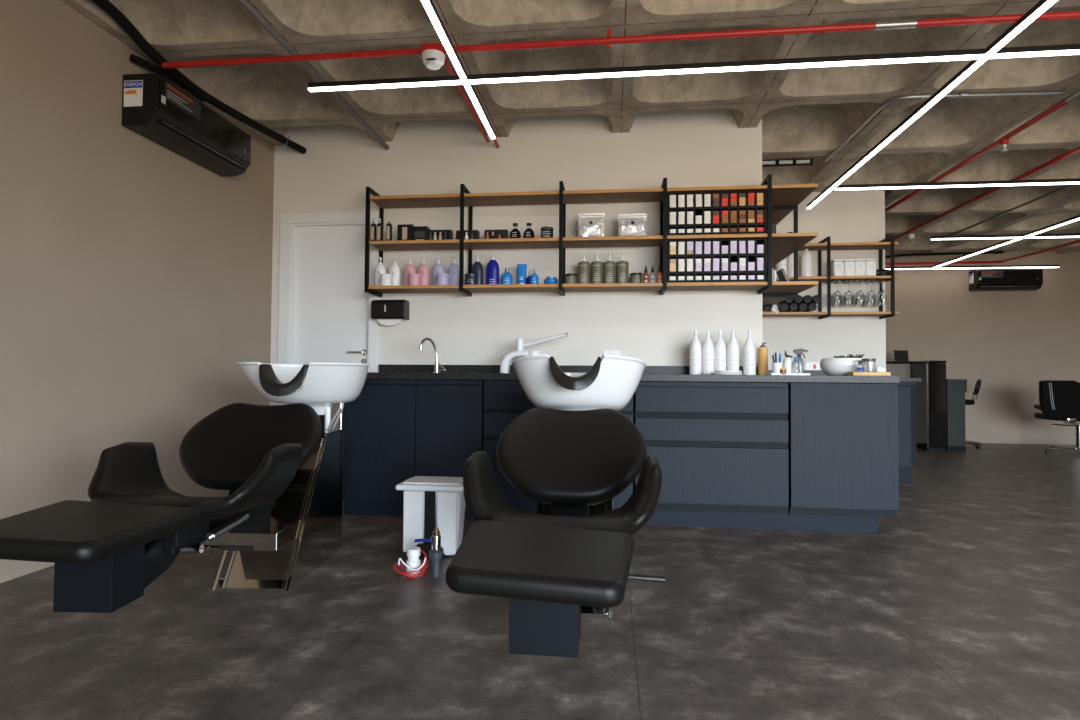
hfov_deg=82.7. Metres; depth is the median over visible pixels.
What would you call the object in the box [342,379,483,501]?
base cabinet
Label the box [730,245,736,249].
carton
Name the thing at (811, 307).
wine bottle
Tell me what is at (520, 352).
tap
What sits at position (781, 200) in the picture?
wall shelf
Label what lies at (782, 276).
notebook
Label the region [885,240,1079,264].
pipe
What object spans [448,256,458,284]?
pump bottle
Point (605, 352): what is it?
wall socket
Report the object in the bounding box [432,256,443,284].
pump bottle
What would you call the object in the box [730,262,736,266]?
carton
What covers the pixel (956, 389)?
desk
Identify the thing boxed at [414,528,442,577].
valve
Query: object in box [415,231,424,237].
print
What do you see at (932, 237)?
diffuser
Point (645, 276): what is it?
dropper bottle
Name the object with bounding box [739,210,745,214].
carton
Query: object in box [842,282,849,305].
wine glass
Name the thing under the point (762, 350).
aerosol can
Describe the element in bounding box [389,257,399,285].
pump bottle
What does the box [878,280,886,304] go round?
wine glass
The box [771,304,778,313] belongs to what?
price tag
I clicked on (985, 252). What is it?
conduit
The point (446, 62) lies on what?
pipe
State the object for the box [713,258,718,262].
carton
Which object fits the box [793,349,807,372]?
spray bottle
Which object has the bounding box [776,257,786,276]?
shampoo bottle
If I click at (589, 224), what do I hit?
pouch
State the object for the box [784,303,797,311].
wine bottle
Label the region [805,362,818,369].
wall socket
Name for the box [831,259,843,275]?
canister
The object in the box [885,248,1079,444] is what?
wall
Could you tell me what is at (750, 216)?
carton
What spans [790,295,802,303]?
wine bottle
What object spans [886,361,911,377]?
reception desk
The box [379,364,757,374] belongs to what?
backsplash
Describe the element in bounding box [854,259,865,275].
canister
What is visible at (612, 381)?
basin
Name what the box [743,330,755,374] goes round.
shampoo bottle
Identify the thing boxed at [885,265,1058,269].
linear light
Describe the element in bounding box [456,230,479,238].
gift
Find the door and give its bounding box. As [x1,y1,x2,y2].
[277,211,378,428]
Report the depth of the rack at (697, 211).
4.07 m
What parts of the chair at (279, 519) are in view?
link arm, seat, rod, seat frame, lever, backrest, edge trim, plate, stay rod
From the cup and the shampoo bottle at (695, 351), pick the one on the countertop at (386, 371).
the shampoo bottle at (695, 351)
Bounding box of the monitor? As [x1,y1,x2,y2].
[894,350,908,360]
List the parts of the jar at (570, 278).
lid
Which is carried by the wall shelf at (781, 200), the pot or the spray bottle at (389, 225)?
the spray bottle at (389, 225)
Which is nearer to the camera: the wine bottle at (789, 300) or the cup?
the cup
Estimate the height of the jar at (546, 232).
0.088 m
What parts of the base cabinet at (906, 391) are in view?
rail, door, plinth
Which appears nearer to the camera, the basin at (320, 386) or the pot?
the basin at (320, 386)
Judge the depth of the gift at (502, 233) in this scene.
4.31 m
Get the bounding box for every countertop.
[366,364,899,382]
[768,370,921,381]
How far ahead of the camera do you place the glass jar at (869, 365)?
3.64 m
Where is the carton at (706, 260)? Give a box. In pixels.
[704,258,710,262]
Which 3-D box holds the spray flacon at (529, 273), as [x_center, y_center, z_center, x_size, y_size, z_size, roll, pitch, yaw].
[-0.071,-0.572,4.344,0.060,0.118,0.060,0,-1,7]
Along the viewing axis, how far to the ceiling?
3.79 m
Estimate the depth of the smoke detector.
3.08 m
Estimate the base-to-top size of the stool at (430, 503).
0.368 m
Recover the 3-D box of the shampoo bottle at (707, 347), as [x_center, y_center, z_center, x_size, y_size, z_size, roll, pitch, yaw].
[1.123,-0.051,4.099,0.080,0.300,0.083,0,-1,7]
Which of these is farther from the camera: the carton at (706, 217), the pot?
the carton at (706, 217)
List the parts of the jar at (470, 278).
lid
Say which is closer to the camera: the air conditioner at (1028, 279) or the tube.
the tube
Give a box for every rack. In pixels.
[667,191,766,234]
[667,239,766,282]
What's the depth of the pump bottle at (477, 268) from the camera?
4.38 m
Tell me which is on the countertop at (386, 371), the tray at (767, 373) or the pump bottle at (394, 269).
the tray at (767, 373)
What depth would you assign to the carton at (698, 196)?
4.08 m
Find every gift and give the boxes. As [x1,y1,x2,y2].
[428,230,452,239]
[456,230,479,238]
[484,229,508,238]
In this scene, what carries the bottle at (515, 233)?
on the wall shelf at (781, 200)
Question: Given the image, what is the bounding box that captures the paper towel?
[377,319,401,325]
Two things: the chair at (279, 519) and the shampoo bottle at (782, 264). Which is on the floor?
the chair at (279, 519)
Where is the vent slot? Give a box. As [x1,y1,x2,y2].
[762,158,812,166]
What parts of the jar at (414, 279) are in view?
lid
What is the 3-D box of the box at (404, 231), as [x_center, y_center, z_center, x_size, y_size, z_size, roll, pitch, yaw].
[-0.957,-0.899,4.385,0.109,0.128,0.061,0,-1,7]
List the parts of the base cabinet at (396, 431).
door, rail, door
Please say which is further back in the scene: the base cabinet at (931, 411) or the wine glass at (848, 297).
the base cabinet at (931, 411)
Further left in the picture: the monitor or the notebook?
the notebook
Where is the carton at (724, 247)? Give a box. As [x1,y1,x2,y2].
[722,245,727,249]
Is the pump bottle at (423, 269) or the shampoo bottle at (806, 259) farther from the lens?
the shampoo bottle at (806, 259)
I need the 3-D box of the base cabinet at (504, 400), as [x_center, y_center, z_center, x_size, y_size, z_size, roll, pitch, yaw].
[0.142,0.521,4.067,0.921,0.769,0.656,0,-1,7]
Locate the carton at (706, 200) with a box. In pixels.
[704,198,710,202]
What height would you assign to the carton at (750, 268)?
0.028 m
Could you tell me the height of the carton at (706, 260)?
0.028 m
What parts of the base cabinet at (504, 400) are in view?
rail, drawer, drawer, drawer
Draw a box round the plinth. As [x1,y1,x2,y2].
[345,500,876,532]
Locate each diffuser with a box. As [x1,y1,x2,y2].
[308,50,1079,91]
[835,182,1079,190]
[888,267,1058,269]
[931,236,1079,239]
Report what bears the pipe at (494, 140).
attached to the wall at (698, 147)
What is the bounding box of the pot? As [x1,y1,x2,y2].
[875,367,882,371]
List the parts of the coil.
wire coil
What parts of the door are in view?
handle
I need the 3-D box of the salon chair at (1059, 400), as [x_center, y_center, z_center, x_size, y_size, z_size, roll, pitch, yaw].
[6.433,0.693,7.429,0.732,0.890,0.987,-1,-2,45]
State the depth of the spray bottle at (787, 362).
3.94 m
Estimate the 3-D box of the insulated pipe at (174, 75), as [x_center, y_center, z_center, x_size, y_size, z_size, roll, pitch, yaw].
[-2.148,-1.667,2.909,0.220,0.178,3.590,0,-1,8]
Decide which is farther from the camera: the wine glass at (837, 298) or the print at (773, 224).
the wine glass at (837, 298)
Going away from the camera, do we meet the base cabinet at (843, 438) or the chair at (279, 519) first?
the chair at (279, 519)
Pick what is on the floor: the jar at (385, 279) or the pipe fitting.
the pipe fitting
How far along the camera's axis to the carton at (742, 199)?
4.05 m
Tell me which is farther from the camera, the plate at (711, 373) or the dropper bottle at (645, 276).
the dropper bottle at (645, 276)
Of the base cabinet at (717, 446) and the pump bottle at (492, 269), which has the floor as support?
the base cabinet at (717, 446)
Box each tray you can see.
[767,373,809,374]
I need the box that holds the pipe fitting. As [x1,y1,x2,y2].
[406,546,420,575]
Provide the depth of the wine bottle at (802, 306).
5.45 m
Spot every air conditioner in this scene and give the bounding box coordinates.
[122,73,250,176]
[969,269,1042,290]
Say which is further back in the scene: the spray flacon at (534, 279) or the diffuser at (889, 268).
the diffuser at (889, 268)
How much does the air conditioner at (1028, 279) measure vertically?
0.275 m
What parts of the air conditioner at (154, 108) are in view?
flap trim, panel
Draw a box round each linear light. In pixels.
[308,0,1079,267]
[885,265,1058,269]
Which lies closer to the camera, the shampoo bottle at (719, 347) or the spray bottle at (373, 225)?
the shampoo bottle at (719, 347)
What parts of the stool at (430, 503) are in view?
lid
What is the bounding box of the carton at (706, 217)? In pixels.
[704,215,710,219]
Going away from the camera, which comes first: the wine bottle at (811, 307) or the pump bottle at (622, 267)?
the pump bottle at (622, 267)
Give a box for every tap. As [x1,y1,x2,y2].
[419,338,445,372]
[500,332,568,372]
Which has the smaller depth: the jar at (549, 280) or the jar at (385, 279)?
the jar at (549, 280)
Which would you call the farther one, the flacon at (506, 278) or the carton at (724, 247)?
the flacon at (506, 278)
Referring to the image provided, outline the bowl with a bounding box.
[820,354,865,375]
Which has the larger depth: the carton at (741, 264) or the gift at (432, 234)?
the gift at (432, 234)
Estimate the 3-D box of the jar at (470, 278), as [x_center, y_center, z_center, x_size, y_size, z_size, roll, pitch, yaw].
[-0.480,-0.559,4.290,0.097,0.082,0.096,0,-1,7]
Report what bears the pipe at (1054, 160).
attached to the ceiling
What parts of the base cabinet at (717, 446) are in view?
drawer, drawer, drawer, rail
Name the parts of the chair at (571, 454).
seat, seat frame, backrest, edge trim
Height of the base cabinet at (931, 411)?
1.125 m
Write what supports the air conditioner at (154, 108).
attached to the wall at (136, 276)
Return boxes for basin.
[236,362,369,414]
[511,355,645,410]
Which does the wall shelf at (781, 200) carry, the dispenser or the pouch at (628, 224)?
the pouch at (628, 224)
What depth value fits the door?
4.67 m
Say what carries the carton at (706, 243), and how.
on the carton
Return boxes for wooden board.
[847,372,890,375]
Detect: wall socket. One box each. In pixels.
[603,350,619,355]
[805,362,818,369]
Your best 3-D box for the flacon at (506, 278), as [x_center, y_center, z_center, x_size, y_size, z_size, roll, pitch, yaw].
[-0.234,-0.582,4.343,0.084,0.135,0.060,0,-1,7]
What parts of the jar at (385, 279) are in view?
lid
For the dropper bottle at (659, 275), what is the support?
on the wall shelf at (781, 200)
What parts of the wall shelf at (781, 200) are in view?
frame, frame, frame, frame, frame, frame, frame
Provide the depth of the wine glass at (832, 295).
5.63 m
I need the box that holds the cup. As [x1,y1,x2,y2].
[772,353,781,372]
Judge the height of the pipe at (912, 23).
0.078 m
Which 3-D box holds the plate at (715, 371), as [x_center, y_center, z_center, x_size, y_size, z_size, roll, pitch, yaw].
[1.195,0.075,3.887,0.164,0.013,0.164,0,-1,7]
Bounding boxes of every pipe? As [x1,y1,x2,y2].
[91,0,305,153]
[161,11,1079,68]
[444,55,489,142]
[493,138,499,147]
[885,89,1079,212]
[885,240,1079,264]
[887,146,1079,241]
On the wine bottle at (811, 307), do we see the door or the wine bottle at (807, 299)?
the wine bottle at (807, 299)
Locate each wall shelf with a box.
[364,175,818,307]
[762,235,898,318]
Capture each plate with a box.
[711,373,742,374]
[715,371,741,372]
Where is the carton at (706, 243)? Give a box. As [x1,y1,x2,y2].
[704,241,710,245]
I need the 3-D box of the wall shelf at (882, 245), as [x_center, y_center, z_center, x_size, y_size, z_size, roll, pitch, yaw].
[2.461,-0.746,5.642,1.475,0.720,0.264,0,-1,7]
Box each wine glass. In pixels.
[831,282,838,306]
[833,281,841,304]
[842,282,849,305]
[844,280,852,304]
[853,282,860,305]
[856,280,864,304]
[864,282,871,305]
[867,280,875,304]
[875,282,882,305]
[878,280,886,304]
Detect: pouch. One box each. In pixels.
[578,213,604,236]
[618,214,646,235]
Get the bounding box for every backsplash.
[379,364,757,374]
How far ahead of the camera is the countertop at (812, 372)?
5.71 m
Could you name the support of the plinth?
on the floor
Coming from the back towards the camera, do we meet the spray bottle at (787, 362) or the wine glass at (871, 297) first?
the wine glass at (871, 297)
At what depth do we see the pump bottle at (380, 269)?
4.43 m
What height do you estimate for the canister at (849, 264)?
0.162 m
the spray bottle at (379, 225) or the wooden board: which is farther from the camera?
the spray bottle at (379, 225)
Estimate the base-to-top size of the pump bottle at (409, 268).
0.225 m
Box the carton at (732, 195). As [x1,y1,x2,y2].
[730,193,736,197]
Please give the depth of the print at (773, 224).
4.33 m
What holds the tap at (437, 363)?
on the countertop at (386, 371)
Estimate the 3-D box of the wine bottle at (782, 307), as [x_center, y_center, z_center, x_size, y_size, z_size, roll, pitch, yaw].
[2.197,-0.470,5.616,0.075,0.075,0.306,0,-1,7]
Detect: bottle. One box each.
[370,218,375,240]
[374,257,385,285]
[377,218,382,240]
[386,218,391,240]
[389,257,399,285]
[404,257,415,284]
[418,256,428,284]
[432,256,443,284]
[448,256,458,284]
[472,254,482,284]
[486,252,498,284]
[510,223,520,237]
[523,223,534,237]
[578,252,589,283]
[591,252,602,282]
[603,252,615,282]
[616,252,628,282]
[643,266,648,282]
[650,266,654,282]
[657,266,661,282]
[689,330,701,374]
[702,330,713,374]
[714,330,725,372]
[727,330,738,370]
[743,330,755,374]
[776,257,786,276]
[777,303,788,311]
[778,297,792,303]
[783,350,792,372]
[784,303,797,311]
[787,253,793,276]
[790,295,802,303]
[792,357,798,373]
[793,303,807,311]
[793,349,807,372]
[799,295,811,303]
[801,249,811,276]
[802,303,816,311]
[808,295,821,303]
[857,361,862,371]
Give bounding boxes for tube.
[517,264,526,283]
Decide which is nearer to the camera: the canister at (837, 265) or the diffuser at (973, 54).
the diffuser at (973, 54)
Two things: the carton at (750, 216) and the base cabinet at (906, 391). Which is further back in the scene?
the base cabinet at (906, 391)
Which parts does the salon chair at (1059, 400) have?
seat, backrest, leg, pump lever, leg, seat plate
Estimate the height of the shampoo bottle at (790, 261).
0.270 m
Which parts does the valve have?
lever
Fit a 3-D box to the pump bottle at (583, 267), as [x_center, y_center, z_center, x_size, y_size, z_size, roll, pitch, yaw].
[0.307,-0.630,4.281,0.085,0.236,0.086,0,-1,7]
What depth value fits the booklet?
4.16 m
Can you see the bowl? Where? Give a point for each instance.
(840, 365)
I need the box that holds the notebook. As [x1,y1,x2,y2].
[776,268,788,281]
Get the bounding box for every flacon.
[501,268,512,283]
[526,271,531,283]
[530,268,538,283]
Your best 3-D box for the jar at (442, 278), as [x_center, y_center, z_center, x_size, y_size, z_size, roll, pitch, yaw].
[-0.683,-0.562,4.314,0.091,0.086,0.090,0,-1,7]
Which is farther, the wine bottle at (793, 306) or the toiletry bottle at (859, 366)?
the wine bottle at (793, 306)
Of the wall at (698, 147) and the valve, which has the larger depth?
the wall at (698, 147)
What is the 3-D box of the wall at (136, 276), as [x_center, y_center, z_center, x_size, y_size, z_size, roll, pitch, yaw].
[-2.259,-0.521,3.751,0.200,3.000,12.100,0,-1,7]
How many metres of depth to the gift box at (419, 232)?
4.34 m
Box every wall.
[0,0,273,582]
[270,108,762,404]
[762,190,885,369]
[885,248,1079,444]
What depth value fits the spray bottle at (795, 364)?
3.91 m
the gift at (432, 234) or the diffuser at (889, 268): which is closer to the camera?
the gift at (432, 234)
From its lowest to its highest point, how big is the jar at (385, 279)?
0.086 m
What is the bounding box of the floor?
[0,443,1079,719]
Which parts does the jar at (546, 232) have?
lid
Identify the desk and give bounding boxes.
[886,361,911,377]
[946,379,966,451]
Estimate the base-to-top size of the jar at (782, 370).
0.038 m
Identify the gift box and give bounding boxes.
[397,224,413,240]
[413,226,430,239]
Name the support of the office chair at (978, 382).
on the floor
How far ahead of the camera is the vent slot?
4.82 m
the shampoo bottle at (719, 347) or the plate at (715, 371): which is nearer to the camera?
the plate at (715, 371)
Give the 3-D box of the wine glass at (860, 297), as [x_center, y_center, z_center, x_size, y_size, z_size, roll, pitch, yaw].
[2.881,-0.605,5.522,0.072,0.215,0.072,0,-1,7]
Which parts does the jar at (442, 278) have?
lid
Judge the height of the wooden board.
0.022 m
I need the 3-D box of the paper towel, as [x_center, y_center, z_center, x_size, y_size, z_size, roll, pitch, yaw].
[-1.103,-0.275,4.494,0.195,0.046,0.005,0,-1,7]
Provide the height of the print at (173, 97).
0.034 m
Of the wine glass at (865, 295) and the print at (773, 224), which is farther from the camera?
the wine glass at (865, 295)
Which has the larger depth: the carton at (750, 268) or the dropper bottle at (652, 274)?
the dropper bottle at (652, 274)
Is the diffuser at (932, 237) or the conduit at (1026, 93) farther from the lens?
the diffuser at (932, 237)
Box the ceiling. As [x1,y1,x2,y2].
[62,0,1079,254]
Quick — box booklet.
[773,270,775,281]
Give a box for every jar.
[380,274,392,285]
[408,273,420,284]
[436,273,448,284]
[464,273,477,284]
[540,227,553,237]
[544,276,557,283]
[565,273,576,283]
[630,273,641,282]
[780,368,785,373]
[862,359,875,371]
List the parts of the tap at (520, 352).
swivel post, spout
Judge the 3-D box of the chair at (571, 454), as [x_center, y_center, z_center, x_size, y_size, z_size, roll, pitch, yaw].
[0.095,0.460,2.147,0.622,0.991,1.939,0,-1,7]
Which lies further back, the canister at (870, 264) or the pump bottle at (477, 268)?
the canister at (870, 264)
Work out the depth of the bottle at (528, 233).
4.25 m
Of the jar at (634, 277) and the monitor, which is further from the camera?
the monitor
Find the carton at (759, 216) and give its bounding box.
[757,214,762,218]
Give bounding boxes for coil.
[394,549,428,577]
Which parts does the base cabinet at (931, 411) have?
drawer, door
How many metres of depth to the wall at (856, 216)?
5.74 m
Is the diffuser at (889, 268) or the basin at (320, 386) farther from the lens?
the diffuser at (889, 268)
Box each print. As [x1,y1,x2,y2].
[167,90,192,111]
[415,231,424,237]
[772,223,774,232]
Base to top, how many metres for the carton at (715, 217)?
0.028 m
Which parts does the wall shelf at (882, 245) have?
frame, frame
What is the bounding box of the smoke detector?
[422,43,444,69]
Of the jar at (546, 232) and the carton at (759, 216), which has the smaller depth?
the carton at (759, 216)
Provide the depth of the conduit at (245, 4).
3.33 m
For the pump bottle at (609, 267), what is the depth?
4.22 m
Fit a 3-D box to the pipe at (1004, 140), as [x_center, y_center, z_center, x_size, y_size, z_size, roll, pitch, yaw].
[3.335,-1.510,4.888,0.052,0.109,8.000,0,-1,7]
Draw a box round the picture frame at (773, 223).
[766,222,775,232]
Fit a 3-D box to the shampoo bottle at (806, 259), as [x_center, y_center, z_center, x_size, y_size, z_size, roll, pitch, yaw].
[2.446,-0.885,5.630,0.096,0.270,0.097,0,-1,7]
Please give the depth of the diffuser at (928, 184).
4.88 m
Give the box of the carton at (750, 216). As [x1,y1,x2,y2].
[748,214,753,218]
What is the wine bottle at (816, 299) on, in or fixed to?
on the wine bottle at (811, 307)
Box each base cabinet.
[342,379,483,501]
[483,380,632,508]
[633,381,788,513]
[780,382,898,517]
[889,382,916,482]
[912,361,946,450]
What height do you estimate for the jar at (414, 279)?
0.086 m
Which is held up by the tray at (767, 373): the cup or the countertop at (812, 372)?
the cup
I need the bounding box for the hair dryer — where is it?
[876,269,890,275]
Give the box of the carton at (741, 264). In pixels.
[739,262,745,266]
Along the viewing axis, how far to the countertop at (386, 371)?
3.81 m
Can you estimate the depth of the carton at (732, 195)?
4.06 m
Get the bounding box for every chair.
[0,362,369,612]
[445,355,664,657]
[1034,380,1079,452]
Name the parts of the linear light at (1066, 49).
linear light, linear light, linear light, linear light, linear light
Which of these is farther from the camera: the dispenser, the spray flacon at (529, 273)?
the dispenser
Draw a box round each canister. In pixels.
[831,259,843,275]
[843,259,854,275]
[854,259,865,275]
[865,259,875,275]
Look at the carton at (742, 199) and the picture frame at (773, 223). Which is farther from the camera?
the picture frame at (773, 223)
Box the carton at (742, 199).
[739,197,745,201]
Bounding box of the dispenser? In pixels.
[371,300,409,325]
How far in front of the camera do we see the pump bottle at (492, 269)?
4.33 m
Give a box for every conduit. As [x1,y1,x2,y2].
[236,0,388,149]
[824,91,1065,162]
[885,251,1003,257]
[929,184,1075,244]
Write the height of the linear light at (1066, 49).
0.236 m
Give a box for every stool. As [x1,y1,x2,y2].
[396,476,464,559]
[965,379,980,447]
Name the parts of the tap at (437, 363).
spout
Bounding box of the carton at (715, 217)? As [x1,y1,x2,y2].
[713,215,718,219]
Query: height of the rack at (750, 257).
0.285 m
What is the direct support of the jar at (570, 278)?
on the wall shelf at (781, 200)
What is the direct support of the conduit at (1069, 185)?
attached to the ceiling
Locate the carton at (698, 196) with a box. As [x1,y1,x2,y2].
[696,194,701,198]
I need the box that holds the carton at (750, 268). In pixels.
[748,266,754,270]
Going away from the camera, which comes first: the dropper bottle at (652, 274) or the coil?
the coil
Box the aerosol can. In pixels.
[758,343,767,374]
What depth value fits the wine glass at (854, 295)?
5.61 m
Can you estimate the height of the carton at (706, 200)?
0.028 m
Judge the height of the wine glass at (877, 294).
0.215 m
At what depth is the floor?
2.14 m
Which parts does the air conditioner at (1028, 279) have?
panel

